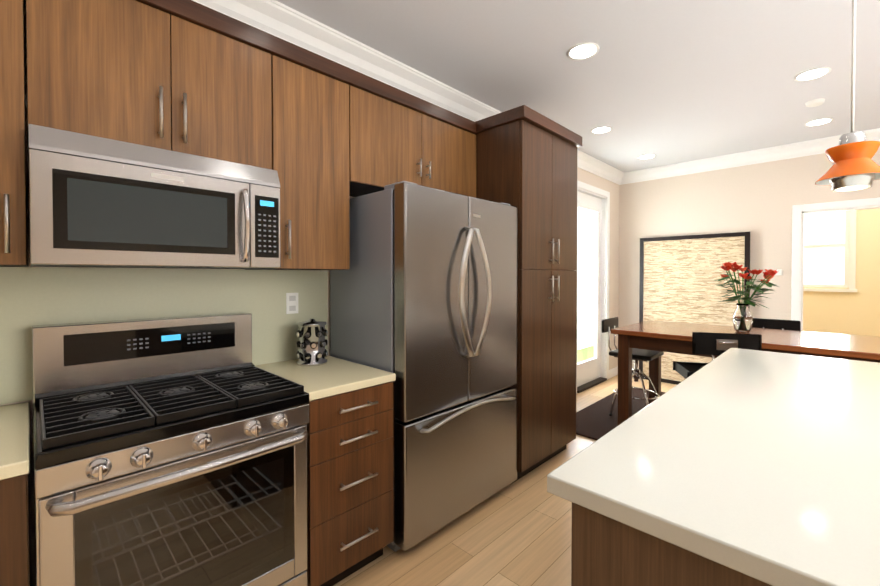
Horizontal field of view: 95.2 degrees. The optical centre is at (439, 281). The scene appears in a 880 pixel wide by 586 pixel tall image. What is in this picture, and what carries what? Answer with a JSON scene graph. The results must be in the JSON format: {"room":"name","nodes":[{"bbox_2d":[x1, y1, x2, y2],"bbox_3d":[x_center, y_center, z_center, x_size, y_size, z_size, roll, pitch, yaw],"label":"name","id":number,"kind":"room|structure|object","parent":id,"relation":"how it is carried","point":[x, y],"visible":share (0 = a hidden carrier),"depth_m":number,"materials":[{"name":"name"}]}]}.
{"room":"kitchen","nodes":[
{"label":"kitchen","id":0,"kind":"room"},
{"bbox_2d":[0,7,618,585],"bbox_3d":[-0.639,-0.052,2.492,0.120,2.770,9.070,1,1,44],"label":"wall","id":1,"kind":"structure","parent":0,"point":[592,179],"depth_m":2.39,"materials":[{"name":"paint"}]},
{"bbox_2d":[0,0,26,266],"bbox_3d":[-1.655,-0.525,1.084,0.383,0.954,0.744,1,1,44],"label":"upper cabinet","id":2,"kind":"object","parent":1,"relation":"attached to","point":[13,225],"visible":1,"depth_m":1.22,"materials":[{"name":"brown wood"}]},
{"bbox_2d":[26,0,271,169],"bbox_3d":[-1.124,-0.748,1.622,0.383,0.523,0.760,1,1,44],"label":"upper cabinet","id":3,"kind":"object","parent":1,"relation":"attached to","point":[134,72],"visible":0.73,"depth_m":1.46,"materials":[{"name":"brown wood"}]},
{"bbox_2d":[29,124,280,268],"bbox_3d":[-1.084,-0.269,1.589,0.475,0.424,0.756,1,1,44],"label":"microwave","id":4,"kind":"object","parent":3,"relation":"attached to","point":[95,201],"visible":1,"depth_m":1.39,"materials":[{"name":"silver metal"}]},
{"bbox_2d":[0,267,327,404],"bbox_3d":[-1.359,0.192,1.665,0.010,0.494,1.976,1,1,44],"label":"backsplash","id":5,"kind":"structure","parent":1,"relation":"attached to","point":[30,297],"depth_m":1.74,"materials":[{"name":"paint"}]},
{"bbox_2d":[286,293,297,313],"bbox_3d":[-0.813,0.119,2.209,0.005,0.115,0.070,1,1,44],"label":"electrical outlet plate","id":6,"kind":"object","parent":5,"relation":"attached to","point":[291,303],"visible":1,"depth_m":2.21,"materials":[{"name":"white plastic"}]},
{"bbox_2d":[24,0,475,133],"bbox_3d":[-0.900,-1.052,1.861,0.361,0.074,2.922,1,1,44],"label":"trim","id":7,"kind":"structure","parent":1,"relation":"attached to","point":[196,13],"depth_m":1.85,"materials":[{"name":"brown wood"}]},
{"bbox_2d":[245,55,349,269],"bbox_3d":[-0.715,-0.538,2.041,0.383,0.954,0.396,1,1,44],"label":"upper cabinet","id":8,"kind":"object","parent":1,"relation":"attached to","point":[310,137],"visible":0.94,"depth_m":1.92,"materials":[{"name":"brown wood"}]},
{"bbox_2d":[192,0,623,184],"bbox_3d":[-0.602,-1.368,2.354,0.100,0.135,8.950,1,1,44],"label":"crown molding","id":9,"kind":"structure","parent":1,"relation":"attached to","point":[282,21],"depth_m":2.44,"materials":[{"name":"white wood"}]},
{"bbox_2d":[349,85,475,196],"bbox_3d":[-0.214,-0.775,2.549,0.383,0.494,1.027,1,1,44],"label":"upper cabinet","id":10,"kind":"object","parent":1,"relation":"attached to","point":[390,142],"visible":0.81,"depth_m":2.33,"materials":[{"name":"brown wood"}]},
{"bbox_2d":[577,192,606,392],"bbox_3d":[1.851,0.108,5.011,0.150,2.383,0.818,1,1,44],"label":"glass door","id":11,"kind":"structure","parent":1,"relation":"in","point":[588,373],"depth_m":5.19,"materials":[{"name":"glass"},{"name":"white painted wood"}]},
{"bbox_2d":[575,180,609,393],"bbox_3d":[1.846,0.062,5.014,0.138,2.475,1.000,1,1,44],"label":"door frame","id":12,"kind":"structure","parent":1,"relation":"attached to","point":[582,187],"depth_m":5.28,"materials":[{"name":"white wood"}]},
{"bbox_2d":[609,366,617,378],"bbox_3d":[2.366,1.238,5.474,0.015,0.110,0.350,1,1,44],"label":"baseboard","id":13,"kind":"structure","parent":1,"relation":"attached to","point":[613,372],"depth_m":5.43,"materials":[{"name":"white wood"}]},
{"bbox_2d":[333,375,675,585],"bbox_3d":[2.289,1.398,1.411,5.840,0.100,11.840,1,1,44],"label":"floor","id":14,"kind":"structure","parent":0,"point":[518,532],"depth_m":2.04,"materials":[{"name":"brown wood"}]},
{"bbox_2d":[0,471,30,585],"bbox_3d":[-1.557,0.922,1.005,0.660,0.863,0.743,1,1,44],"label":"base cabinet","id":15,"kind":"object","parent":14,"relation":"on","point":[15,557],"visible":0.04,"depth_m":1.02,"materials":[{"name":"brown wood"}]},
{"bbox_2d":[0,402,29,479],"bbox_3d":[-1.548,0.471,0.992,0.684,0.035,0.746,1,1,44],"label":"countertop","id":16,"kind":"structure","parent":15,"relation":"on","point":[14,437],"depth_m":1.15,"materials":[{"name":"beige stone"}]},
{"bbox_2d":[32,312,308,585],"bbox_3d":[-0.980,0.754,1.500,0.736,1.185,0.750,1,1,44],"label":"range","id":17,"kind":"object","parent":14,"relation":"on","point":[170,451],"visible":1,"depth_m":1.35,"materials":[{"name":"silver metal"}]},
{"bbox_2d":[305,382,393,585],"bbox_3d":[-0.588,0.906,1.972,0.688,0.868,0.430,1,1,44],"label":"base cabinet","id":18,"kind":"object","parent":14,"relation":"on","point":[350,511],"visible":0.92,"depth_m":1.73,"materials":[{"name":"brown wood"}]},
{"bbox_2d":[255,355,395,400],"bbox_3d":[-0.600,0.453,1.976,0.658,0.035,0.448,1,1,44],"label":"countertop","id":19,"kind":"structure","parent":18,"relation":"on","point":[332,376],"depth_m":1.87,"materials":[{"name":"beige stone"}]},
{"bbox_2d":[296,319,327,365],"bbox_3d":[-0.677,0.315,2.129,0.158,0.235,0.158,1,1,44],"label":"spice carousel","id":20,"kind":"object","parent":19,"relation":"on","point":[311,343],"visible":1,"depth_m":2.07,"materials":[{"name":"silver metal"}]},
{"bbox_2d":[330,181,517,551],"bbox_3d":[-0.050,0.420,2.451,0.747,1.828,0.953,1,1,44],"label":"fridge","id":21,"kind":"object","parent":14,"relation":"on","point":[424,298],"visible":0.96,"depth_m":2.11,"materials":[{"name":"silver metal"}]},
{"bbox_2d":[475,105,581,483],"bbox_3d":[0.551,0.105,3.076,0.753,2.440,0.818,1,1,44],"label":"pantry","id":22,"kind":"object","parent":14,"relation":"on","point":[526,160],"visible":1,"depth_m":2.75,"materials":[{"name":"brown wood"}]},
{"bbox_2d":[576,386,665,439],"bbox_3d":[2.770,1.314,3.200,3.120,0.020,1.870,1,1,44],"label":"rug","id":23,"kind":"object","parent":14,"relation":"on","point":[595,421],"visible":0.08,"depth_m":3.88,"materials":[{"name":"brown fabric"}]},
{"bbox_2d":[602,317,663,415],"bbox_3d":[1.869,0.831,3.889,0.463,0.920,0.402,1,1,44],"label":"stool","id":24,"kind":"object","parent":23,"relation":"on","point":[609,324],"visible":0.69,"depth_m":3.85,"materials":[{"name":"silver metal"}]},
{"bbox_2d":[673,332,761,378],"bbox_3d":[2.021,0.828,2.957,0.432,0.951,0.500,0,1,16],"label":"stool","id":25,"kind":"object","parent":23,"relation":"on","point":[708,343],"visible":0.27,"depth_m":2.77,"materials":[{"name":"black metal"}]},
{"bbox_2d":[611,320,879,425],"bbox_3d":[2.616,0.861,3.044,2.230,0.890,1.000,1,1,44],"label":"dining table","id":26,"kind":"object","parent":23,"relation":"on","point":[667,336],"visible":0.65,"depth_m":3.24,"materials":[{"name":"brown wood"}]},
{"bbox_2d":[714,262,779,331],"bbox_3d":[2.487,0.123,3.289,0.461,0.576,0.413,1,1,44],"label":"vase","id":27,"kind":"object","parent":26,"relation":"on","point":[742,318],"visible":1,"depth_m":3.25,"materials":[{"name":"chrome metal"},{"name":"red petal"},{"name":"green leaf"}]},
{"bbox_2d":[752,318,800,330],"bbox_3d":[2.968,0.824,3.610,0.402,0.940,0.463,1,1,44],"label":"stool","id":28,"kind":"object","parent":23,"relation":"on","point":[794,325],"visible":0.06,"depth_m":3.73,"materials":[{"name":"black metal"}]},
{"bbox_2d":[571,504,762,585],"bbox_3d":[1.734,0.909,0.953,1.960,0.890,2.140,1,1,44],"label":"kitchen island","id":29,"kind":"object","parent":14,"relation":"on","point":[603,553],"depth_m":0.79,"materials":[{"name":"brown wood"}]},
{"bbox_2d":[547,348,879,585],"bbox_3d":[1.741,0.444,0.951,2.057,0.040,2.204,1,1,44],"label":"island countertop","id":30,"kind":"structure","parent":29,"relation":"on","point":[761,467],"depth_m":0.90,"materials":[{"name":"white stone"}]},
{"bbox_2d":[639,232,749,384],"bbox_3d":[3.091,0.365,4.964,1.170,1.870,0.040,1,1,44],"label":"wall art","id":31,"kind":"object","parent":14,"relation":"on","point":[679,275],"visible":0.58,"depth_m":4.97},
{"bbox_2d":[276,0,879,172],"bbox_3d":[2.289,-1.472,1.373,5.840,0.100,11.840,1,1,44],"label":"ceiling","id":32,"kind":"structure","parent":0,"point":[667,82],"depth_m":2.62,"materials":[{"name":"paint"}]},
{"bbox_2d":[567,42,599,59],"bbox_3d":[0.892,-1.434,2.505,0.193,0.006,0.193,0,1,-1],"label":"recessed light","id":33,"kind":"object","parent":32,"relation":"in","point":[585,50],"depth_m":2.50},
{"bbox_2d":[591,126,611,133],"bbox_3d":[1.548,-1.452,3.851,0.193,0.006,0.193,0,1,-1],"label":"recessed light","id":34,"kind":"object","parent":32,"relation":"in","point":[603,129],"depth_m":3.85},
{"bbox_2d":[638,154,655,158],"bbox_3d":[2.426,-1.464,4.712,0.193,0.006,0.193,0,1,-1],"label":"recessed light","id":35,"kind":"object","parent":32,"relation":"in","point":[648,156],"depth_m":4.70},
{"bbox_2d":[794,67,831,81],"bbox_3d":[2.587,-1.438,2.790,0.193,0.006,0.193,0,1,-1],"label":"recessed light","id":36,"kind":"object","parent":32,"relation":"in","point":[815,73],"depth_m":2.79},
{"bbox_2d":[805,98,824,106],"bbox_3d":[3.014,-1.433,3.226,0.120,0.028,0.120,1,1,44],"label":"smoke detector","id":37,"kind":"object","parent":32,"relation":"attached to","point":[815,102],"visible":1,"depth_m":3.20,"materials":[{"name":"white plastic"}]},
{"bbox_2d":[805,118,833,125],"bbox_3d":[3.448,-1.450,3.654,0.193,0.006,0.193,0,1,-1],"label":"recessed light","id":38,"kind":"object","parent":32,"relation":"in","point":[817,122],"depth_m":3.65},
{"bbox_2d":[815,0,879,190],"bbox_3d":[1.356,-0.864,1.315,0.178,1.115,0.178,1,1,44],"label":"pendant lamp","id":39,"kind":"object","parent":32,"relation":"hanging from","point":[855,166],"visible":1,"depth_m":1.30,"materials":[{"name":"orange plastic"},{"name":"aluminium"}]},
{"bbox_2d":[619,147,879,367],"bbox_3d":[4.580,-0.067,3.641,5.720,2.770,0.120,1,1,44],"label":"wall","id":40,"kind":"structure","parent":0,"point":[758,201],"depth_m":4.64,"materials":[{"name":"paint"}]},
{"bbox_2d":[624,128,879,183],"bbox_3d":[4.464,-1.384,3.583,5.370,0.135,0.100,1,1,44],"label":"crown molding","id":41,"kind":"structure","parent":40,"relation":"attached to","point":[816,146],"depth_m":4.56,"materials":[{"name":"white wood"}]},
{"bbox_2d":[775,269,781,274],"bbox_3d":[3.707,-0.100,4.396,0.065,0.065,0.020,1,1,44],"label":"thermostat","id":42,"kind":"object","parent":40,"relation":"attached to","point":[779,272],"visible":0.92,"depth_m":4.39,"materials":[{"name":"white plastic"}]},
{"bbox_2d":[791,197,879,330],"bbox_3d":[4.224,0.251,3.983,1.110,2.125,0.138,1,1,44],"label":"door frame","id":43,"kind":"structure","parent":40,"relation":"attached to","point":[799,212],"depth_m":4.27,"materials":[{"name":"white wood"}]},
{"bbox_2d":[803,208,879,336],"bbox_3d":[6.215,-0.095,5.749,3.540,2.770,0.120,1,1,44],"label":"wall","id":44,"kind":"structure","parent":0,"point":[855,313],"depth_m":5.81,"materials":[{"name":"paint"}]},
{"bbox_2d":[803,210,856,291],"bbox_3d":[5.698,-0.526,6.181,1.020,1.350,0.120,1,1,44],"label":"room window","id":45,"kind":"structure","parent":44,"relation":"in","point":[829,245],"depth_m":6.05,"materials":[{"name":"white glass"}]},
{"label":"outside","id":46,"kind":"structure","parent":0,"visible":0},
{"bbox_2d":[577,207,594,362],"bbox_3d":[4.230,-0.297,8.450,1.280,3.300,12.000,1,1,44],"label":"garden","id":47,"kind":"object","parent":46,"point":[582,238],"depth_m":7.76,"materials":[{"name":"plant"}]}
]}

